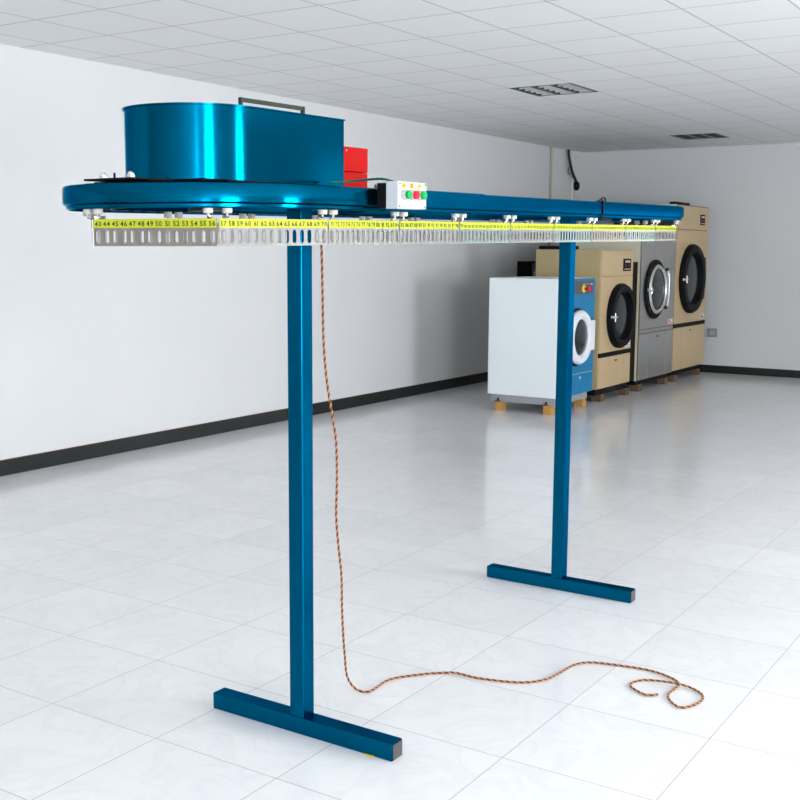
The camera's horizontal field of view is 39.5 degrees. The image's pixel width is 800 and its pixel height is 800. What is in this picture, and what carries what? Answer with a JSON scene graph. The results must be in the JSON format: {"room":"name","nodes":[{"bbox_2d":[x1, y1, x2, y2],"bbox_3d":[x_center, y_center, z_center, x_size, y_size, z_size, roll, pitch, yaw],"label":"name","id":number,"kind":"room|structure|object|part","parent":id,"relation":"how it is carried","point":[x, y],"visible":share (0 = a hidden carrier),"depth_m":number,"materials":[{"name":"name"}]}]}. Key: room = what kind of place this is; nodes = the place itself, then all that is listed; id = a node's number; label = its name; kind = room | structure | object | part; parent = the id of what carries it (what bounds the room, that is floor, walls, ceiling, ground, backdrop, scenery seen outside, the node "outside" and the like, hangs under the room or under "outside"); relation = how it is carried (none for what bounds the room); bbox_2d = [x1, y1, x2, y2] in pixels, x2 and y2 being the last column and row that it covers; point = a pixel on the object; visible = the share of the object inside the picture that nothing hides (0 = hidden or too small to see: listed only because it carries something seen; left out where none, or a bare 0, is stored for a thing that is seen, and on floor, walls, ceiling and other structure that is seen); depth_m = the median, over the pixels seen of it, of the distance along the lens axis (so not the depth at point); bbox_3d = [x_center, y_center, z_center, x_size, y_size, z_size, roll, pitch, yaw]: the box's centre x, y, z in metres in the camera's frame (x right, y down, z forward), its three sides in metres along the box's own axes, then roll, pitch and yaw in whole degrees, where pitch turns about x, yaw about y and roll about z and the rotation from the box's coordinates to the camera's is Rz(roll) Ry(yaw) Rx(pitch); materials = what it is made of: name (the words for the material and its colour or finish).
{"room":"laundry","nodes":[
{"label":"laundry","id":0,"kind":"room"},
{"bbox_2d":[0,44,571,459],"bbox_3d":[-2.596,-1.178,8.770,0.200,3.524,19.020,5,9,33],"label":"wall","id":1,"kind":"structure","parent":0,"point":[98,343],"depth_m":9.74,"materials":[{"name":"white paint"}]},
{"bbox_2d":[0,372,487,475],"bbox_3d":[-2.517,0.418,8.925,0.013,0.119,19.020,5,9,33],"label":"baseboard","id":2,"kind":"structure","parent":1,"relation":"attached to","point":[15,465],"depth_m":10.00,"materials":[{"name":"black plastic"}]},
{"bbox_2d":[517,261,535,276],"bbox_3d":[1.786,-1.688,15.152,0.194,0.395,0.480,5,9,33],"label":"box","id":3,"kind":"object","parent":1,"relation":"attached to","point":[524,268],"visible":0.43,"depth_m":14.97,"materials":[{"name":"black plastic"}]},
{"bbox_3d":[1.872,-1.688,15.156,0.015,0.355,0.340,5,9,33],"label":"door","id":4,"kind":"part","parent":3,"relation":"part of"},
{"bbox_2d":[548,147,552,245],"bbox_3d":[2.102,-2.042,15.741,0.035,3.004,0.035,5,9,33],"label":"conduit pipe","id":5,"kind":"object","parent":1,"relation":"attached to","point":[551,148],"visible":0.34,"depth_m":15.59,"materials":[{"name":"beige"}]},
{"bbox_2d":[571,151,582,236],"bbox_3d":[2.589,-2.138,16.486,0.035,3.005,0.330,5,9,33],"label":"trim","id":6,"kind":"structure","parent":1,"relation":"attached to","point":[577,157],"depth_m":16.30,"materials":[{"name":"white paint"}]},
{"bbox_2d":[0,371,799,799],"bbox_3d":[2.466,0.989,5.739,11.894,0.100,19.020,5,9,33],"label":"floor","id":7,"kind":"structure","parent":0,"point":[139,586],"depth_m":5.29,"materials":[{"name":"white tile"}]},
{"bbox_2d":[62,97,683,761],"bbox_3d":[0.266,0.005,4.578,0.946,2.131,3.737,5,9,33],"label":"conveyor","id":8,"kind":"object","parent":7,"relation":"on","point":[195,158],"visible":1,"depth_m":3.69,"materials":[{"name":"blue metal"}]},
{"bbox_3d":[-0.456,-0.661,3.471,0.558,0.029,1.183,5,9,33],"label":"plate","id":9,"kind":"part","parent":8,"relation":"part of","materials":[{"name":"black plastic"}]},
{"bbox_3d":[-0.339,0.229,3.801,0.060,1.763,0.060,5,9,33],"label":"post","id":10,"kind":"part","parent":8,"relation":"part of","materials":[{"name":"blue metal"}]},
{"bbox_3d":[0.228,-0.751,4.504,0.682,0.072,3.572,5,9,33],"label":"drive chain","id":11,"kind":"part","parent":8,"relation":"part of","materials":[{"name":"metal"}]},
{"bbox_2d":[320,231,703,708],"bbox_3d":[0.427,0.236,4.192,1.454,1.775,0.482,0,8,-5],"label":"power cord","id":12,"kind":"object","parent":8,"relation":"hanging from","point":[676,682],"visible":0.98,"depth_m":4.21,"materials":[{"name":"brown fabric"}]},
{"bbox_3d":[0.803,-0.003,5.473,0.060,1.794,0.060,5,9,33],"label":"post","id":13,"kind":"part","parent":8,"relation":"part of","materials":[{"name":"blue metal"}]},
{"bbox_2d":[495,401,505,410],"bbox_3d":[1.066,0.060,11.854,0.086,0.097,0.086,5,9,33],"label":"block","id":14,"kind":"object","parent":7,"relation":"on","point":[499,406],"visible":1,"depth_m":11.82,"materials":[{"name":"orange wood"}]},
{"bbox_2d":[543,405,554,414],"bbox_3d":[1.543,0.103,11.559,0.090,0.097,0.090,5,9,33],"label":"block","id":15,"kind":"object","parent":7,"relation":"on","point":[547,410],"visible":1,"depth_m":11.53,"materials":[{"name":"orange wood"}]},
{"bbox_2d":[488,276,595,405],"bbox_3d":[1.549,-0.653,11.926,0.886,1.302,0.910,5,9,33],"label":"washer","id":16,"kind":"object","parent":15,"relation":"on","point":[523,311],"visible":0.82,"depth_m":11.62,"materials":[{"name":"white metal"}]},
{"bbox_3d":[1.889,-0.658,11.709,0.040,0.400,0.400,5,9,33],"label":"door glass","id":17,"kind":"part","parent":16,"relation":"part of","materials":[{"name":"black glass"}]},
{"bbox_3d":[1.854,-0.164,11.800,0.009,0.215,0.894,5,9,33],"label":"panel","id":18,"kind":"part","parent":16,"relation":"part of","materials":[{"name":"blue metal"}]},
{"bbox_3d":[1.858,-0.772,11.718,0.009,1.003,0.894,5,9,33],"label":"panel","id":19,"kind":"part","parent":16,"relation":"part of","materials":[{"name":"blue metal"}]},
{"bbox_3d":[1.882,-1.178,11.685,0.004,0.137,0.725,5,9,33],"label":"control panel","id":20,"kind":"part","parent":16,"relation":"part of","materials":[{"name":"metal"}]},
{"bbox_2d":[574,398,585,406],"bbox_3d":[1.969,0.019,12.201,0.100,0.097,0.100,5,9,33],"label":"block","id":21,"kind":"object","parent":7,"relation":"on","point":[582,402],"visible":0.76,"depth_m":12.16,"materials":[{"name":"orange wood"}]},
{"bbox_2d":[592,394,603,401],"bbox_3d":[2.241,-0.029,12.618,0.110,0.085,0.110,5,9,33],"label":"block","id":22,"kind":"object","parent":7,"relation":"on","point":[599,398],"visible":0.79,"depth_m":12.57,"materials":[{"name":"brown wood"}]},
{"bbox_2d":[617,388,628,395],"bbox_3d":[2.639,-0.103,13.189,0.100,0.085,0.100,5,9,33],"label":"block","id":23,"kind":"object","parent":7,"relation":"on","point":[624,391],"visible":0.8,"depth_m":13.15,"materials":[{"name":"brown wood"}]},
{"bbox_2d":[536,246,635,395],"bbox_3d":[2.173,-0.939,12.857,0.907,1.655,0.960,5,9,33],"label":"dryer","id":24,"kind":"object","parent":23,"relation":"on","point":[615,305],"visible":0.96,"depth_m":12.52,"materials":[{"name":"beige metal"}]},
{"bbox_3d":[2.259,-0.301,12.469,0.016,0.343,0.240,5,9,33],"label":"panel","id":25,"kind":"part","parent":24,"relation":"part of","materials":[{"name":"beige metal"}]},
{"bbox_3d":[2.461,-0.341,12.777,0.016,0.343,0.490,5,9,33],"label":"panel","id":26,"kind":"part","parent":24,"relation":"part of","materials":[{"name":"beige metal"}]},
{"bbox_3d":[2.452,-0.981,12.672,0.016,0.845,0.935,5,9,33],"label":"door panel","id":27,"kind":"part","parent":24,"relation":"part of","materials":[{"name":"beige metal"}]},
{"bbox_3d":[2.456,-1.545,12.596,0.016,0.281,0.935,5,9,33],"label":"panel","id":28,"kind":"part","parent":24,"relation":"part of","materials":[{"name":"beige metal"}]},
{"bbox_3d":[2.512,-0.961,12.716,0.035,0.537,0.537,5,9,33],"label":"door glass","id":29,"kind":"part","parent":24,"relation":"part of","materials":[{"name":"black glass"}]},
{"bbox_3d":[2.650,-0.379,13.066,0.016,0.343,0.193,5,9,33],"label":"panel","id":30,"kind":"part","parent":24,"relation":"part of","materials":[{"name":"beige metal"}]},
{"bbox_2d":[630,384,641,391],"bbox_3d":[2.870,-0.151,13.561,0.110,0.085,0.110,5,9,33],"label":"block","id":31,"kind":"object","parent":7,"relation":"on","point":[636,388],"visible":0.91,"depth_m":13.52,"materials":[{"name":"brown wood"}]},
{"bbox_2d":[576,236,675,384],"bbox_3d":[2.871,-1.148,14.001,0.952,1.775,1.212,5,9,33],"label":"dryer","id":32,"kind":"object","parent":31,"relation":"on","point":[653,275],"visible":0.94,"depth_m":13.59,"materials":[{"name":"grey metal"}]},
{"bbox_3d":[2.495,-1.113,13.529,0.836,1.725,0.011,5,9,33],"label":"frame","id":33,"kind":"part","parent":32,"relation":"part of","materials":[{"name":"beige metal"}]},
{"bbox_3d":[2.943,-0.524,13.520,0.016,0.555,0.302,5,9,33],"label":"panel","id":34,"kind":"part","parent":32,"relation":"part of","materials":[{"name":"silver metal"}]},
{"bbox_3d":[3.183,-0.875,13.842,0.016,0.044,1.175,5,9,33],"label":"door panel","id":35,"kind":"part","parent":32,"relation":"part of","materials":[{"name":"silver metal"}]},
{"bbox_3d":[3.197,-0.575,13.908,0.016,0.555,0.617,5,9,33],"label":"panel","id":36,"kind":"part","parent":32,"relation":"part of","materials":[{"name":"silver metal"}]},
{"bbox_3d":[3.186,-1.447,13.766,0.016,1.097,1.175,5,9,33],"label":"panel","id":37,"kind":"part","parent":32,"relation":"part of","materials":[{"name":"silver metal"}]},
{"bbox_3d":[3.158,-1.357,13.673,0.030,0.524,0.524,5,9,33],"label":"door glass","id":38,"kind":"part","parent":32,"relation":"part of","materials":[{"name":"black"}]},
{"bbox_3d":[3.354,-1.397,13.980,0.053,0.475,0.018,3,8,19],"label":"handle","id":39,"kind":"part","parent":32,"relation":"part of","materials":[{"name":"metal"}]},
{"bbox_3d":[3.434,-0.622,14.271,0.016,0.555,0.244,5,9,33],"label":"panel","id":40,"kind":"part","parent":32,"relation":"part of","materials":[{"name":"silver metal"}]},
{"bbox_2d":[657,377,666,383],"bbox_3d":[3.371,-0.250,14.326,0.100,0.085,0.100,5,9,33],"label":"block","id":41,"kind":"object","parent":7,"relation":"on","point":[661,380],"visible":0.8,"depth_m":14.29,"materials":[{"name":"brown wood"}]},
{"bbox_2d":[667,375,675,381],"bbox_3d":[3.545,-0.285,14.592,0.110,0.085,0.110,5,9,33],"label":"block","id":42,"kind":"object","parent":7,"relation":"on","point":[672,378],"visible":0.66,"depth_m":14.54,"materials":[{"name":"brown wood"}]},
{"bbox_2d":[614,202,708,375],"bbox_3d":[3.557,-1.513,15.031,0.977,2.233,1.292,5,9,33],"label":"dryer","id":43,"kind":"object","parent":42,"relation":"on","point":[692,230],"visible":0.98,"depth_m":14.72,"materials":[{"name":"beige metal"}]},
{"bbox_3d":[3.154,-1.460,14.532,0.846,2.145,0.011,5,9,33],"label":"frame","id":44,"kind":"part","parent":43,"relation":"part of","materials":[{"name":"metal"}]},
{"bbox_3d":[3.610,-0.664,14.557,0.016,0.555,0.323,5,9,33],"label":"panel","id":45,"kind":"part","parent":43,"relation":"part of","materials":[{"name":"beige metal"}]},
{"bbox_3d":[3.881,-0.718,14.970,0.016,0.555,0.659,5,9,33],"label":"panel","id":46,"kind":"part","parent":43,"relation":"part of","materials":[{"name":"beige metal"}]},
{"bbox_3d":[3.870,-1.643,14.820,0.016,1.210,1.255,5,9,33],"label":"door panel","id":47,"kind":"part","parent":43,"relation":"part of","materials":[{"name":"beige metal"}]},
{"bbox_3d":[3.874,-2.399,14.719,0.016,0.304,1.255,5,9,33],"label":"panel","id":48,"kind":"part","parent":43,"relation":"part of","materials":[{"name":"beige metal"}]},
{"bbox_3d":[3.858,-1.604,14.757,0.035,0.664,0.664,5,9,33],"label":"door glass","id":49,"kind":"part","parent":43,"relation":"part of","materials":[{"name":"black"}]},
{"bbox_3d":[4.134,-0.768,15.358,0.016,0.555,0.261,5,9,33],"label":"panel","id":50,"kind":"part","parent":43,"relation":"part of","materials":[{"name":"beige metal"}]},
{"bbox_2d":[690,368,699,374],"bbox_3d":[4.081,-0.394,15.430,0.100,0.085,0.100,5,9,33],"label":"block","id":51,"kind":"object","parent":7,"relation":"on","point":[695,371],"visible":0.8,"depth_m":15.39,"materials":[{"name":"brown wood"}]},
{"bbox_2d":[0,0,799,152],"bbox_3d":[2.486,-2.167,5.316,11.894,0.020,19.020,5,9,33],"label":"ceiling","id":52,"kind":"structure","parent":0,"point":[658,69],"depth_m":8.30,"materials":[{"name":"white tile"}]},
{"bbox_2d":[510,83,597,95],"bbox_3d":[1.394,-2.852,10.064,0.638,0.106,0.602,5,9,33],"label":"ceiling light","id":53,"kind":"object","parent":52,"relation":"attached to","point":[560,89],"visible":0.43,"depth_m":10.12,"materials":[{"name":"grey metal"}]},
{"bbox_2d":[567,149,579,190],"bbox_3d":[2.498,-3.317,16.077,0.090,0.571,0.362,5,9,33],"label":"hanging cable","id":54,"kind":"object","parent":52,"relation":"hanging from","point":[576,184],"visible":1,"depth_m":16.06,"materials":[{"name":"black plastic"}]},
{"bbox_2d":[669,133,729,139],"bbox_3d":[3.773,-3.367,14.019,0.616,0.106,0.600,5,9,33],"label":"ceiling light","id":55,"kind":"object","parent":52,"relation":"attached to","point":[708,135],"visible":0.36,"depth_m":14.06,"materials":[{"name":"grey metal"}]},
{"bbox_2d":[582,143,799,369],"bbox_3d":[7.707,-1.746,13.507,12.294,3.524,0.200,5,9,33],"label":"wall","id":56,"kind":"structure","parent":0,"point":[751,193],"depth_m":15.35,"materials":[{"name":"white paint"}]},
{"bbox_2d":[707,328,716,336],"bbox_3d":[4.383,-0.944,15.654,0.140,0.120,0.018,5,9,33],"label":"wall socket","id":57,"kind":"object","parent":56,"relation":"attached to","point":[711,332],"visible":1,"depth_m":15.65,"materials":[{"name":"grey plastic"}]},
{"bbox_2d":[699,364,799,377],"bbox_3d":[7.644,-0.139,13.629,11.882,0.105,0.012,5,9,33],"label":"baseboard","id":58,"kind":"structure","parent":56,"relation":"attached to","point":[703,368],"depth_m":15.42,"materials":[{"name":"black plastic"}]}
]}

